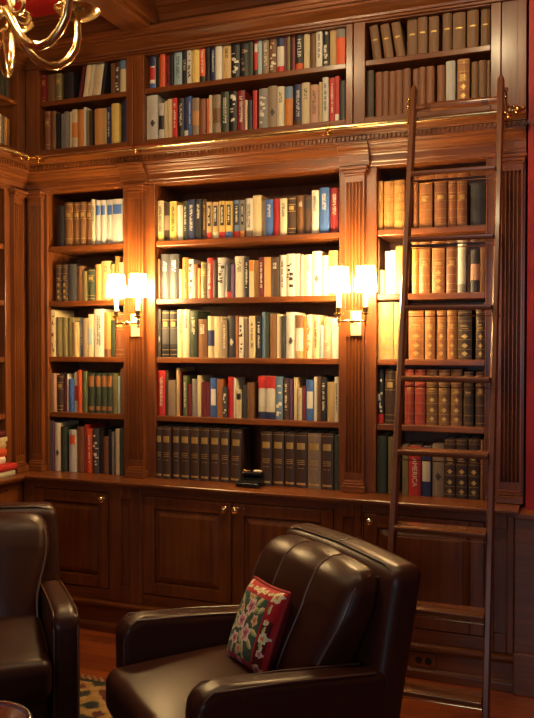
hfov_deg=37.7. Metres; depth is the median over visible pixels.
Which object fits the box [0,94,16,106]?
shelf
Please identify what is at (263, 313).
book
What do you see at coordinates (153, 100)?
book
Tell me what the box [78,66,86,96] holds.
book
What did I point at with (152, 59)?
book
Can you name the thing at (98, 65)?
book
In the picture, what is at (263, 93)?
book
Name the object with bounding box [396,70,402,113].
volume
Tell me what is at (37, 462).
pilaster
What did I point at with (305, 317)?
book
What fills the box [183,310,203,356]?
book
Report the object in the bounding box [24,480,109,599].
base cabinet
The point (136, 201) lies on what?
pilaster
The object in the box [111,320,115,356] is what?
book
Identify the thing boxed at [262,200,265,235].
book
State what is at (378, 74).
volume
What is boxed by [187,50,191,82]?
book
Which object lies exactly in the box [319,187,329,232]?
book
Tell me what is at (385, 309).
volume
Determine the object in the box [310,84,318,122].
book
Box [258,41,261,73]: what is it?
book
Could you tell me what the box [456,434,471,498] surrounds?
volume
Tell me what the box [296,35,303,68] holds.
book
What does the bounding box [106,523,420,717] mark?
armchair
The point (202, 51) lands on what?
book
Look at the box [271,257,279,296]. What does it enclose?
book
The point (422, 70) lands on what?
volume
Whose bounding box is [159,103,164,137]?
book
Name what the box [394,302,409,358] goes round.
volume
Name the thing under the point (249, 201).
book
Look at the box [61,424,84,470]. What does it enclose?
book
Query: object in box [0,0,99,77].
chandelier
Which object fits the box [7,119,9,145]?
book
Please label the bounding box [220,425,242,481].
volume
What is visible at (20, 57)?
crown molding
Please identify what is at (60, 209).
book
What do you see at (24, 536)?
cushion
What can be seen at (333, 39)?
book
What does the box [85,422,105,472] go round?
book
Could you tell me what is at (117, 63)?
book
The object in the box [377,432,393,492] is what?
book
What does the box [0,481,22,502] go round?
base cabinet
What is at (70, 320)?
book
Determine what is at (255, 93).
book
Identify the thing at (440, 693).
library ladder
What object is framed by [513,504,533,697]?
wainscoting
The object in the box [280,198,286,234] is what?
book
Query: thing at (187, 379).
book
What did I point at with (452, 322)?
volume
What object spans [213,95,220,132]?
book
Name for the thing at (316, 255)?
book
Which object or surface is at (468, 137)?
crown molding
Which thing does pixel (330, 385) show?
book
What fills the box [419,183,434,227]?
volume
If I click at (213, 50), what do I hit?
book
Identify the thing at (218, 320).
book
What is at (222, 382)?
book
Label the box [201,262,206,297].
book
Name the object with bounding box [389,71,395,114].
volume
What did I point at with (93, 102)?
shelf
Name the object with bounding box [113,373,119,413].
book
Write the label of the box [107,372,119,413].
volume
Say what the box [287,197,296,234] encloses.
book
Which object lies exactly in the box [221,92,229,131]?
book
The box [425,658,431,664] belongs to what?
socket
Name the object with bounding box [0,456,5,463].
book
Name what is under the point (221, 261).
book
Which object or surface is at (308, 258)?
book
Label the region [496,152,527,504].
pilaster
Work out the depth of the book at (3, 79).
4.32 m
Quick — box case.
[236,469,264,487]
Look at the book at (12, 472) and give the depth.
4.25 m
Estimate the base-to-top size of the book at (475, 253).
0.201 m
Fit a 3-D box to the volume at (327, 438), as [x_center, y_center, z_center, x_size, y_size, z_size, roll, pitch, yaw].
[0.334,0.509,3.980,0.061,0.277,0.211,0,1,20]
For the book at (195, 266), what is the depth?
4.15 m
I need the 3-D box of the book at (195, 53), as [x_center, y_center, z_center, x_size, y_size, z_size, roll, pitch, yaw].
[-0.356,-1.550,4.179,0.041,0.183,0.125,0,1,20]
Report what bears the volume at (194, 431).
on the countertop at (433, 503)
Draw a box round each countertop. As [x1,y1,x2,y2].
[0,475,24,485]
[15,470,519,516]
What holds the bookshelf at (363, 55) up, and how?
attached to the wall at (501, 12)
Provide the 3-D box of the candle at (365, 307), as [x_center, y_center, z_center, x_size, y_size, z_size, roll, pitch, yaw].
[0.457,-0.236,3.624,0.048,0.170,0.047,0,1,20]
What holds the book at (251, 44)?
on the bookshelf at (314, 75)
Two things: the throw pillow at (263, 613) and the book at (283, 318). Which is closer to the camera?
the throw pillow at (263, 613)
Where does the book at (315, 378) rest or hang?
on the bookcase at (283, 185)
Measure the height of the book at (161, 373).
0.243 m
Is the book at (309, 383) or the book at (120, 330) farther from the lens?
the book at (120, 330)
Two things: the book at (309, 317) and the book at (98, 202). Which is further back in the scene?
the book at (98, 202)
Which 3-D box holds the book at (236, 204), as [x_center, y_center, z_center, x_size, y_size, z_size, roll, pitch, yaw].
[-0.135,-0.730,4.129,0.039,0.193,0.139,0,1,20]
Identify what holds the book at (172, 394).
on the bookcase at (283, 185)
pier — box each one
[109,487,141,604]
[336,503,361,539]
[491,515,514,653]
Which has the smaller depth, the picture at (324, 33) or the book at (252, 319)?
the picture at (324, 33)
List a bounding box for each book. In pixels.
[0,430,5,437]
[0,437,6,442]
[0,442,5,448]
[0,448,6,456]
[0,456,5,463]
[0,462,16,472]
[0,469,14,478]
[1,72,5,95]
[1,115,3,143]
[4,116,6,144]
[6,77,9,97]
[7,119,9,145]
[41,75,46,101]
[45,111,50,149]
[47,74,55,100]
[50,418,67,469]
[51,111,58,148]
[51,310,73,355]
[51,372,66,410]
[52,373,71,410]
[52,418,72,470]
[55,73,63,99]
[55,420,78,470]
[56,113,60,148]
[56,317,62,355]
[57,206,64,245]
[57,374,66,411]
[61,113,64,147]
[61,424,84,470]
[62,317,75,355]
[64,72,80,98]
[64,111,69,147]
[65,378,66,411]
[67,374,74,411]
[68,264,90,300]
[68,317,79,356]
[69,379,74,411]
[69,429,76,471]
[70,112,71,147]
[72,109,77,146]
[73,322,79,356]
[75,372,77,411]
[77,266,95,300]
[77,369,97,411]
[77,425,84,471]
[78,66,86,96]
[78,109,83,146]
[80,318,81,356]
[82,318,88,356]
[82,370,102,412]
[83,65,91,96]
[83,271,87,300]
[84,107,90,145]
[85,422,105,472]
[86,110,89,145]
[87,426,103,472]
[88,64,95,95]
[88,269,95,299]
[88,314,94,356]
[89,110,94,144]
[92,199,95,243]
[93,64,100,94]
[93,426,114,472]
[94,309,120,356]
[95,108,103,144]
[96,200,100,243]
[96,264,101,299]
[97,63,103,94]
[100,63,110,94]
[100,427,118,473]
[101,200,106,243]
[102,261,114,299]
[103,108,106,143]
[104,312,114,356]
[104,436,108,473]
[107,107,111,143]
[107,200,111,243]
[109,427,121,473]
[110,264,114,299]
[111,63,115,92]
[111,103,120,142]
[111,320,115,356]
[112,199,122,242]
[112,431,115,473]
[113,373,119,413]
[115,256,122,273]
[116,62,119,91]
[116,312,123,356]
[116,427,123,474]
[118,376,119,413]
[119,262,122,299]
[120,60,125,91]
[120,369,123,413]
[120,428,124,474]
[121,101,123,141]
[124,99,125,141]
[147,96,147,139]
[148,95,166,139]
[150,56,156,87]
[156,57,159,86]
[158,201,165,240]
[158,259,160,298]
[158,309,175,356]
[158,370,165,414]
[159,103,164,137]
[160,54,166,86]
[161,254,169,298]
[162,311,169,356]
[164,101,167,137]
[164,202,169,240]
[166,56,169,85]
[166,369,175,414]
[168,99,172,137]
[168,379,176,415]
[169,54,173,85]
[170,201,182,240]
[170,254,192,298]
[170,311,177,356]
[172,98,177,136]
[174,52,181,84]
[176,367,194,415]
[177,310,183,356]
[178,98,183,135]
[178,205,182,239]
[179,269,182,298]
[180,371,194,415]
[182,51,186,83]
[183,201,187,239]
[183,258,199,297]
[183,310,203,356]
[183,375,197,415]
[184,97,187,135]
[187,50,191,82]
[188,96,193,134]
[188,199,194,239]
[188,384,191,415]
[189,259,203,297]
[190,311,209,356]
[192,49,199,82]
[192,98,199,134]
[192,379,197,415]
[193,264,200,297]
[195,199,201,238]
[197,374,212,416]
[198,268,200,297]
[198,319,207,357]
[200,49,205,81]
[200,99,206,133]
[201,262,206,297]
[202,199,211,238]
[202,381,209,416]
[206,48,210,80]
[206,382,209,416]
[207,98,208,133]
[207,202,212,238]
[207,258,217,297]
[208,316,219,357]
[209,95,212,132]
[210,377,226,416]
[211,48,215,79]
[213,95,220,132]
[213,202,218,237]
[213,260,217,297]
[215,317,227,357]
[216,46,222,79]
[217,378,227,417]
[218,258,234,297]
[219,201,225,237]
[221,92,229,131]
[222,320,227,357]
[223,46,230,78]
[223,386,227,417]
[225,263,232,297]
[226,201,232,237]
[228,317,235,357]
[228,376,244,417]
[230,91,237,130]
[231,44,240,77]
[231,264,234,296]
[233,200,239,236]
[234,377,244,417]
[235,256,245,296]
[236,317,248,357]
[236,389,242,417]
[238,90,252,129]
[239,317,247,357]
[240,200,245,236]
[241,43,248,75]
[243,385,246,417]
[244,257,257,296]
[244,318,248,357]
[245,100,247,129]
[246,198,252,236]
[247,381,257,418]
[248,42,253,74]
[248,100,252,128]
[249,260,254,296]
[249,316,255,357]
[253,90,258,128]
[253,195,267,235]
[254,42,257,74]
[255,260,258,296]
[256,316,261,357]
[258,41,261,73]
[258,375,270,418]
[259,88,267,127]
[259,257,263,296]
[262,40,269,73]
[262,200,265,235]
[262,312,265,357]
[264,257,271,296]
[266,199,273,235]
[266,312,279,357]
[267,375,283,419]
[268,86,277,126]
[269,314,276,357]
[270,39,276,72]
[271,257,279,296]
[274,199,279,234]
[276,375,291,419]
[277,37,283,71]
[277,86,284,125]
[277,314,285,357]
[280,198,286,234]
[280,255,286,295]
[281,316,285,357]
[283,377,293,419]
[284,37,286,70]
[285,86,293,125]
[286,254,294,295]
[286,312,304,357]
[287,36,291,70]
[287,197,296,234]
[290,378,293,419]
[292,36,295,69]
[294,84,301,124]
[294,376,305,419]
[295,254,302,295]
[295,315,306,357]
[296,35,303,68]
[297,196,304,233]
[298,387,301,419]
[300,255,304,295]
[302,82,311,123]
[302,385,305,419]
[304,34,310,67]
[304,195,311,233]
[304,316,306,357]
[305,255,311,295]
[306,379,313,420]
[307,315,312,357]
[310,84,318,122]
[311,33,315,67]
[312,190,318,232]
[312,251,328,295]
[313,315,327,357]
[314,377,317,420]
[316,31,322,66]
[318,375,329,420]
[319,82,322,121]
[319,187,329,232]
[320,325,323,357]
[321,376,334,420]
[322,256,328,294]
[323,31,329,65]
[323,77,329,121]
[324,317,334,357]
[327,381,334,421]
[329,251,338,294]
[330,30,336,64]
[330,77,334,120]
[330,188,338,231]
[331,318,338,358]
[334,376,338,421]
[335,76,342,119]
[336,28,345,63]
[340,80,345,119]
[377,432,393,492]
[378,239,386,293]
[378,368,387,422]
[380,270,384,293]
[385,251,390,293]
[385,368,396,423]
[388,432,402,492]
[390,250,395,293]
[395,371,404,423]
[402,441,413,494]
[409,442,425,495]
[421,443,431,495]
[432,440,444,496]
[458,244,468,291]
[467,254,470,291]
[470,249,479,291]
[480,247,485,291]
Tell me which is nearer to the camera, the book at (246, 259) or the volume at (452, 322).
the volume at (452, 322)
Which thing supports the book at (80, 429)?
on the countertop at (433, 503)
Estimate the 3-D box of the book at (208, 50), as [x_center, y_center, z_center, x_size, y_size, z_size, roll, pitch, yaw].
[-0.291,-1.547,4.152,0.023,0.179,0.120,0,1,20]
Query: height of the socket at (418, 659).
0.032 m
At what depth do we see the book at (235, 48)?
4.04 m
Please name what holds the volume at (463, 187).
on the bookcase at (429, 434)
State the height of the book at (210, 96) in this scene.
0.206 m
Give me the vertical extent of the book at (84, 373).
0.234 m
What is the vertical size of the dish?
0.070 m
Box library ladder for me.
[388,75,508,717]
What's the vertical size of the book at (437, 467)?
0.251 m
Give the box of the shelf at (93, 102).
[40,91,125,113]
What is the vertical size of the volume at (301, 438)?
0.275 m
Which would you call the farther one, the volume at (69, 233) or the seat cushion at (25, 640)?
the volume at (69, 233)
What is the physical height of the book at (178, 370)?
0.257 m
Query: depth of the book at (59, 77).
4.43 m
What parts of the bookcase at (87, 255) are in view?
frame, panel, rail, shelf, shelf, panel, shelf, shelf, panel, frame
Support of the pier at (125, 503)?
on the baseboard at (455, 665)
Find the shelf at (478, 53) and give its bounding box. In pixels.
[365,45,490,71]
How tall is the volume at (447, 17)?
0.174 m
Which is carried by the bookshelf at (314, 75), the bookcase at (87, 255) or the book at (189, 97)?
the book at (189, 97)
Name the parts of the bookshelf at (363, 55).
panel, rail, rail, panel, panel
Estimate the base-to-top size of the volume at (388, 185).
0.234 m
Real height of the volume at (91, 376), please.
0.223 m
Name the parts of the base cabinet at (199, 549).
rail, door, raised panel, knob, knob, rail, door, raised panel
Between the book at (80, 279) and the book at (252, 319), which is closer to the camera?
the book at (252, 319)
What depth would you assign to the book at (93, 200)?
4.36 m
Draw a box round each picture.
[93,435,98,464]
[189,263,191,293]
[218,263,223,282]
[230,94,235,121]
[231,53,238,72]
[241,49,247,70]
[260,96,264,123]
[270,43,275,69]
[323,32,326,63]
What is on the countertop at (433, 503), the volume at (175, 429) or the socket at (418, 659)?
the volume at (175, 429)
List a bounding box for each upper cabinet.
[0,66,24,152]
[26,55,133,155]
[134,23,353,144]
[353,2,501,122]
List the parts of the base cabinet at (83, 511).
rail, raised panel, rail, knob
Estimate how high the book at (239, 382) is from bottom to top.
0.209 m
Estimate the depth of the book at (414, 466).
3.73 m
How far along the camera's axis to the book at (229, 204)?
4.07 m
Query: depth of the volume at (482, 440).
3.63 m
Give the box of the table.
[0,706,25,717]
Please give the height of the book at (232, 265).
0.174 m
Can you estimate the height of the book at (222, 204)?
0.193 m
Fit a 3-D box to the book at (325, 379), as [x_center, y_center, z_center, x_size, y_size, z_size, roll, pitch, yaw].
[0.311,0.200,3.987,0.029,0.222,0.163,0,1,20]
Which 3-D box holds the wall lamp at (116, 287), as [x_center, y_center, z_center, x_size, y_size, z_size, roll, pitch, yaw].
[-0.708,-0.279,4.086,0.224,0.320,0.210,1,2,41]
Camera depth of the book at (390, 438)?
3.79 m
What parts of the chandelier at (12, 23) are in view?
arm, arm, arm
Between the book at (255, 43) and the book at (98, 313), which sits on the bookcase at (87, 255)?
the book at (98, 313)
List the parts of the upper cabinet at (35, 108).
panel, rail, rail, panel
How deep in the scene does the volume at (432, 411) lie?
3.73 m
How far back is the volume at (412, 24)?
3.73 m
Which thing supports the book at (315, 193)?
on the bookcase at (283, 185)
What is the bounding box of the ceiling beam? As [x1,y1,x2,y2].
[83,0,157,31]
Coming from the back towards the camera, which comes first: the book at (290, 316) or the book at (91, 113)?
the book at (91, 113)
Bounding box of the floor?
[80,628,533,717]
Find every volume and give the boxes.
[56,265,61,300]
[62,265,67,300]
[65,202,73,245]
[73,202,79,244]
[80,202,86,244]
[87,202,91,244]
[88,372,102,412]
[95,372,107,412]
[101,372,113,412]
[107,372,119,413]
[156,423,176,477]
[162,423,186,478]
[172,423,190,478]
[180,423,201,479]
[190,424,213,480]
[200,424,224,480]
[210,424,232,481]
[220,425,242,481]
[230,427,252,482]
[261,428,283,485]
[273,428,293,485]
[285,428,304,486]
[295,429,317,487]
[308,429,329,488]
[321,429,338,489]
[334,433,338,489]
[366,70,375,116]
[370,25,384,59]
[376,72,381,115]
[378,181,383,229]
[378,302,393,358]
[380,23,395,57]
[382,71,388,115]
[384,181,393,229]
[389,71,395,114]
[391,21,406,56]
[394,180,405,228]
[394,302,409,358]
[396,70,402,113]
[396,246,410,293]
[403,68,412,113]
[405,368,414,424]
[407,19,417,54]
[409,311,424,358]
[412,247,418,292]
[413,69,418,104]
[414,182,418,227]
[415,368,428,424]
[418,16,428,53]
[419,67,425,103]
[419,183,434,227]
[419,247,431,292]
[425,311,436,358]
[426,66,436,102]
[426,368,440,424]
[429,15,441,51]
[432,248,446,292]
[434,182,447,226]
[436,311,446,358]
[437,65,445,101]
[439,368,452,425]
[443,13,452,50]
[444,435,459,497]
[446,61,456,100]
[446,246,457,292]
[447,311,457,358]
[448,181,456,225]
[451,368,465,425]
[453,12,466,48]
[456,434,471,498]
[457,58,471,99]
[457,181,470,225]
[458,311,475,359]
[464,370,476,426]
[467,9,480,47]
[468,434,483,499]
[471,183,485,224]
[472,61,478,97]
[475,370,484,426]
[476,310,484,359]
[479,60,486,96]
[480,435,484,499]
[481,8,490,45]
[487,60,490,96]
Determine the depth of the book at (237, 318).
4.07 m
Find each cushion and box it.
[0,512,48,616]
[0,615,51,705]
[106,644,276,717]
[251,534,377,671]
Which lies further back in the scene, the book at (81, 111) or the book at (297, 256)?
the book at (81, 111)
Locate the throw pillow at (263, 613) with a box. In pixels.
[227,576,292,672]
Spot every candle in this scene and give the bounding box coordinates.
[112,296,120,327]
[134,296,142,327]
[334,291,343,326]
[361,291,370,325]
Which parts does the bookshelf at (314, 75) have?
panel, rail, rail, panel, panel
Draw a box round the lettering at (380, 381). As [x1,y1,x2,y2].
[378,379,382,411]
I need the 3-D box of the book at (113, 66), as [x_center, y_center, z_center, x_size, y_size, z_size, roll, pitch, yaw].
[-0.828,-1.545,4.358,0.024,0.167,0.124,0,1,20]
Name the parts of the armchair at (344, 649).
arm, arm, frame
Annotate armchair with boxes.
[0,502,79,717]
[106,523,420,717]
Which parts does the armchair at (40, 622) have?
frame, seat frame, arm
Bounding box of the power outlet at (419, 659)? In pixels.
[411,651,435,668]
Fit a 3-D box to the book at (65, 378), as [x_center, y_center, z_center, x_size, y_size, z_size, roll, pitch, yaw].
[-1.125,0.203,4.521,0.017,0.192,0.134,0,1,20]
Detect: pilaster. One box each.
[8,189,28,473]
[26,191,46,471]
[122,183,147,478]
[340,165,368,493]
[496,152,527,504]
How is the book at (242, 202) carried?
on the bookcase at (283, 185)
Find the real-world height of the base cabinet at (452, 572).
0.619 m
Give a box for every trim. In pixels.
[0,1,26,35]
[27,0,302,40]
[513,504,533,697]
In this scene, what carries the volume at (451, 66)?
on the bookshelf at (363, 55)
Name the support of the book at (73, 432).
on the countertop at (433, 503)
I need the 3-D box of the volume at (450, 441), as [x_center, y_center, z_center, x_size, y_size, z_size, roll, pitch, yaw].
[0.893,0.514,3.764,0.050,0.277,0.190,0,1,20]
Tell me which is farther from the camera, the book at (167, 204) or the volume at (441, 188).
the book at (167, 204)
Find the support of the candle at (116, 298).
on the wall lamp at (116, 287)
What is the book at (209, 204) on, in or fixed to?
on the bookcase at (283, 185)
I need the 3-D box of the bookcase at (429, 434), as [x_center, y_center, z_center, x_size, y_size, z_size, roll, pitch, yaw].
[0.861,-0.176,3.841,0.786,1.655,0.334,0,1,20]
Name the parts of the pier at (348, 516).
recessed panel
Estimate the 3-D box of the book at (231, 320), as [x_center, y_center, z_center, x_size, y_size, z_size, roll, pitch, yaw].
[-0.161,-0.116,4.157,0.042,0.215,0.154,0,1,20]
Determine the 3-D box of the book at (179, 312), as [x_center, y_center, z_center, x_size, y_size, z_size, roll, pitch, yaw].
[-0.435,-0.139,4.273,0.036,0.256,0.180,0,1,20]
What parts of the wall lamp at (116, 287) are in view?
lamp shade, arm, lamp shade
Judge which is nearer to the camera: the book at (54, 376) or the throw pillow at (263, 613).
the throw pillow at (263, 613)
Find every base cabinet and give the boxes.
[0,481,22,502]
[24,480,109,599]
[142,489,335,608]
[362,505,486,649]
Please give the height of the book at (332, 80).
0.222 m
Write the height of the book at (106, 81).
0.206 m
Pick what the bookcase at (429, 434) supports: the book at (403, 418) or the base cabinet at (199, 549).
the book at (403, 418)
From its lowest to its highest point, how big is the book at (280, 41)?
0.187 m
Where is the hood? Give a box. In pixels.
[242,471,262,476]
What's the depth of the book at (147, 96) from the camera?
4.24 m
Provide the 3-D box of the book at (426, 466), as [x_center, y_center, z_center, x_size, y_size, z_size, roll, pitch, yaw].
[0.785,0.535,3.791,0.046,0.234,0.160,0,1,20]
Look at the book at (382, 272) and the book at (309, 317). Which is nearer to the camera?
the book at (382, 272)
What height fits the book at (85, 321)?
0.217 m
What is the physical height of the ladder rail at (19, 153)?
0.048 m
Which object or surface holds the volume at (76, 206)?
on the bookcase at (87, 255)
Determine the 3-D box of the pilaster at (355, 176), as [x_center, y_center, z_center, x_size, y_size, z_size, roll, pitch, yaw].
[0.425,-0.140,3.801,0.131,1.584,0.054,0,1,20]
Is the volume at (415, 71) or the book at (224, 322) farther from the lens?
the book at (224, 322)
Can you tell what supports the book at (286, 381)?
on the bookcase at (283, 185)
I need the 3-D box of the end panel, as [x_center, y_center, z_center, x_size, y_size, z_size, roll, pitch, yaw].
[1.175,-1.385,3.685,0.108,0.560,0.318,0,1,20]
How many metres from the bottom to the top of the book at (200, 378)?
0.219 m
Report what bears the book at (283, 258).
on the bookcase at (283, 185)
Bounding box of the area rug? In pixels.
[80,674,112,717]
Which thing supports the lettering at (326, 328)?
attached to the book at (327, 320)
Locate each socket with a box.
[415,656,421,662]
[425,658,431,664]
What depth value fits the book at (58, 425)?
4.45 m
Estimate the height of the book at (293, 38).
0.193 m
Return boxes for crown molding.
[0,149,29,190]
[4,33,26,70]
[25,0,508,70]
[26,110,533,191]
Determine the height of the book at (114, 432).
0.236 m
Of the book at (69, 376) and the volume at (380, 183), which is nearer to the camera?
the volume at (380, 183)
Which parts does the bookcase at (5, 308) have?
panel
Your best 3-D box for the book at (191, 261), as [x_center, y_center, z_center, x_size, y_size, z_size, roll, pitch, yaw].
[-0.380,-0.429,4.232,0.027,0.208,0.154,0,1,20]
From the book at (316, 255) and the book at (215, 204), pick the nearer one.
the book at (316, 255)
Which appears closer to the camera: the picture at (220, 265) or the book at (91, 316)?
the picture at (220, 265)
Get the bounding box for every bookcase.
[0,187,27,463]
[26,186,127,470]
[145,169,344,489]
[365,157,525,500]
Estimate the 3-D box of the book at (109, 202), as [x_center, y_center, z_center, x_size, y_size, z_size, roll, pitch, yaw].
[-0.845,-0.762,4.410,0.037,0.244,0.172,0,1,20]
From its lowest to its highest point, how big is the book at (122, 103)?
0.232 m
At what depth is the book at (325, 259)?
3.90 m
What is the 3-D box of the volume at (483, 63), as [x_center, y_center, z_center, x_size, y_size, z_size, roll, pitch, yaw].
[1.026,-1.277,3.690,0.036,0.216,0.158,0,1,20]
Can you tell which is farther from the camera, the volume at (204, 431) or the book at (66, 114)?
the book at (66, 114)
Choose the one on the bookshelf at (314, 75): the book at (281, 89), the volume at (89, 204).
the book at (281, 89)
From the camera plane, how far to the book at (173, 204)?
4.19 m
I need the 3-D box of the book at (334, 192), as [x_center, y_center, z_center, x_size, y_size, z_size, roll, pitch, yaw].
[0.360,-0.741,3.951,0.042,0.222,0.152,0,1,20]
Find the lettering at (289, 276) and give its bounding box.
[286,263,292,286]
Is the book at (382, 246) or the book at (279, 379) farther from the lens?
the book at (279, 379)
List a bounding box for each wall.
[23,12,527,503]
[526,0,533,509]
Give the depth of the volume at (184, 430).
4.16 m
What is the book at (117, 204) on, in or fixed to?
on the bookcase at (87, 255)
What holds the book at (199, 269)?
on the bookcase at (283, 185)
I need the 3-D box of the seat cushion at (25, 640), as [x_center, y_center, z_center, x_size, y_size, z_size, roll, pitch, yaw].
[-1.087,1.092,2.866,0.529,0.172,0.642,0,1,-21]
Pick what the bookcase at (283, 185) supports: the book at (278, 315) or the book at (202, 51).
the book at (278, 315)
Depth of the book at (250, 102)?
4.02 m
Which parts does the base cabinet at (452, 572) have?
knob, raised panel, rail, rail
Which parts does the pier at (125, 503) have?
recessed panel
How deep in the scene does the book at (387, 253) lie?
3.80 m
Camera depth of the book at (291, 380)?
3.98 m
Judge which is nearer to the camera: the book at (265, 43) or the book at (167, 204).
the book at (265, 43)
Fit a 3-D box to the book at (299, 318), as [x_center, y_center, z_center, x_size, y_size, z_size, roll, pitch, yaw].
[0.188,-0.114,4.020,0.041,0.218,0.150,0,1,20]
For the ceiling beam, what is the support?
attached to the ceiling
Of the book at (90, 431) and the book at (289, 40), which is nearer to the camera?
the book at (289, 40)
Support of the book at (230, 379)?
on the bookcase at (283, 185)
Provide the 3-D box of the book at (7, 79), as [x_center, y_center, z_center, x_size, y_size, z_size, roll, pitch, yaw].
[-1.523,-1.537,4.397,0.172,0.160,0.037,0,1,20]
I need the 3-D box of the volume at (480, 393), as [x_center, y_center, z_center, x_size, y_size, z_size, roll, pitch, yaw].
[1.028,0.185,3.736,0.043,0.262,0.188,0,1,20]
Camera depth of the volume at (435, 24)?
3.69 m
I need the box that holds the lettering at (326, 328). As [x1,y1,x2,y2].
[325,327,328,350]
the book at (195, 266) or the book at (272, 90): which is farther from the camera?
the book at (195, 266)
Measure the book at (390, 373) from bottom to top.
0.266 m
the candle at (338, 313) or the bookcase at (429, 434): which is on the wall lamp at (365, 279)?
the candle at (338, 313)
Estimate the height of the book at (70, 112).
0.211 m
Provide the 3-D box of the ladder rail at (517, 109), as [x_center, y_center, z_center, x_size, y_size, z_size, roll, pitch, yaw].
[-0.100,-1.088,3.845,2.612,0.056,0.067,0,1,20]
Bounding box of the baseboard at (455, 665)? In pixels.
[70,595,512,692]
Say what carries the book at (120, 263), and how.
on the bookcase at (87, 255)
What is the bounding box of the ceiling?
[0,0,62,17]
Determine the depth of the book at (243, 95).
4.04 m
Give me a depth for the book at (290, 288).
3.97 m
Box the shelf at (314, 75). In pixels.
[145,63,345,100]
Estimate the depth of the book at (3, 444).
4.28 m
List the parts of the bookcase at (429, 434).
frame, panel, shelf, shelf, shelf, shelf, bead moulding, panel, rail, panel, frame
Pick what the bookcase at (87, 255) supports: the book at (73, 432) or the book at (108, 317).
the book at (108, 317)
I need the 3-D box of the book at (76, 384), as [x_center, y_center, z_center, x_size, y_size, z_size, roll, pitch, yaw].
[-1.055,0.186,4.505,0.024,0.227,0.157,0,1,20]
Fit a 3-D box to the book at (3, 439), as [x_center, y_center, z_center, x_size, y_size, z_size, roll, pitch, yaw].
[-1.554,0.445,4.220,0.153,0.026,0.268,0,1,20]
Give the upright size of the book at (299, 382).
0.217 m
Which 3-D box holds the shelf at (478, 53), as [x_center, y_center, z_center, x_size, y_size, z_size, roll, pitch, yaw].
[0.805,-1.436,3.829,0.587,0.028,0.303,0,1,20]
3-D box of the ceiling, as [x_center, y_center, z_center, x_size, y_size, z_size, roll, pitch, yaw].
[-1.633,-1.860,2.827,0.660,0.004,3.235,0,1,20]
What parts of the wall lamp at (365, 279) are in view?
lamp shade, arm, lamp shade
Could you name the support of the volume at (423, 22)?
on the bookshelf at (363, 55)
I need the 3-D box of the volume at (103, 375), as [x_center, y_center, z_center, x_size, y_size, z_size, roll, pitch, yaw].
[-0.884,0.189,4.433,0.036,0.224,0.163,0,1,20]
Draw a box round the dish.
[0,700,32,717]
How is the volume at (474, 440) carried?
on the countertop at (433, 503)
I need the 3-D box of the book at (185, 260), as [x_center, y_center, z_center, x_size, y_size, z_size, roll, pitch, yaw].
[-0.411,-0.434,4.237,0.031,0.218,0.154,0,1,20]
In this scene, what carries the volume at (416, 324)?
on the bookcase at (429, 434)
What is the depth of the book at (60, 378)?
4.46 m
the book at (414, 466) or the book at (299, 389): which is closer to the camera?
the book at (414, 466)
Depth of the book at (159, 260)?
4.23 m
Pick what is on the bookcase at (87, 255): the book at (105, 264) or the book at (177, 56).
the book at (105, 264)
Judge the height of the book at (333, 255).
0.222 m
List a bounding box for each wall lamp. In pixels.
[106,274,147,335]
[328,266,376,335]
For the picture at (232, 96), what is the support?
attached to the book at (234, 94)
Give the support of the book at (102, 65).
on the upper cabinet at (35, 108)
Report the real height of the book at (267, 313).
0.236 m
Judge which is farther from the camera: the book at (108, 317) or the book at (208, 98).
the book at (108, 317)
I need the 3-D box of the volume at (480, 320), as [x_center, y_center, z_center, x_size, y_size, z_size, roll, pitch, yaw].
[1.026,-0.119,3.725,0.041,0.240,0.178,0,1,20]
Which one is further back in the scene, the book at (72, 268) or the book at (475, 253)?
the book at (72, 268)
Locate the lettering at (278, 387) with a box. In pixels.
[276,385,281,415]
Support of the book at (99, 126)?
on the upper cabinet at (35, 108)
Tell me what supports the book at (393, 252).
on the bookcase at (429, 434)
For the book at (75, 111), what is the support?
on the upper cabinet at (35, 108)
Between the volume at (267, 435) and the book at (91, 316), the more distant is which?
the book at (91, 316)
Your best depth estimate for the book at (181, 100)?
4.16 m
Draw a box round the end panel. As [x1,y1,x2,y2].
[502,0,528,115]
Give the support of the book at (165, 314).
on the bookcase at (283, 185)
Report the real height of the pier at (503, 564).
0.619 m
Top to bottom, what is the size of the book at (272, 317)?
0.228 m
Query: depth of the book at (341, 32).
3.84 m
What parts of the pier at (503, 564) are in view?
recessed panel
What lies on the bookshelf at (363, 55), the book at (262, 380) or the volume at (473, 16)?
the volume at (473, 16)
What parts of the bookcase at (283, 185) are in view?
frame, panel, rail, shelf, shelf, shelf, shelf, panel, frame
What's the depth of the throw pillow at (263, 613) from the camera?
2.56 m
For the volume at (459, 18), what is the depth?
3.65 m
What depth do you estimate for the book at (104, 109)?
4.32 m
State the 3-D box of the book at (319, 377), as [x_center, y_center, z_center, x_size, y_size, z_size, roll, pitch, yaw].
[0.293,0.197,4.012,0.016,0.226,0.168,0,1,20]
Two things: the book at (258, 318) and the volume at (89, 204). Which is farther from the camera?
the volume at (89, 204)
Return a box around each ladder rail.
[0,144,30,159]
[24,104,525,162]
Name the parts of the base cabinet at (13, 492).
door, rail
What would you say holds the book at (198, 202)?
on the bookcase at (283, 185)
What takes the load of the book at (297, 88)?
on the bookshelf at (314, 75)
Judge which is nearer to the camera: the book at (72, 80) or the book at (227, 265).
the book at (227, 265)
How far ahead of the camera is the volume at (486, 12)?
3.61 m
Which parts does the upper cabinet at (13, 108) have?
panel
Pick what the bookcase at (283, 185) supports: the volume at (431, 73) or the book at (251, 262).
the book at (251, 262)
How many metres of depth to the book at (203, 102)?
4.11 m
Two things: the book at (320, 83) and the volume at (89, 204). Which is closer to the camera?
the book at (320, 83)
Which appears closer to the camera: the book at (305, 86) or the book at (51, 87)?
the book at (305, 86)

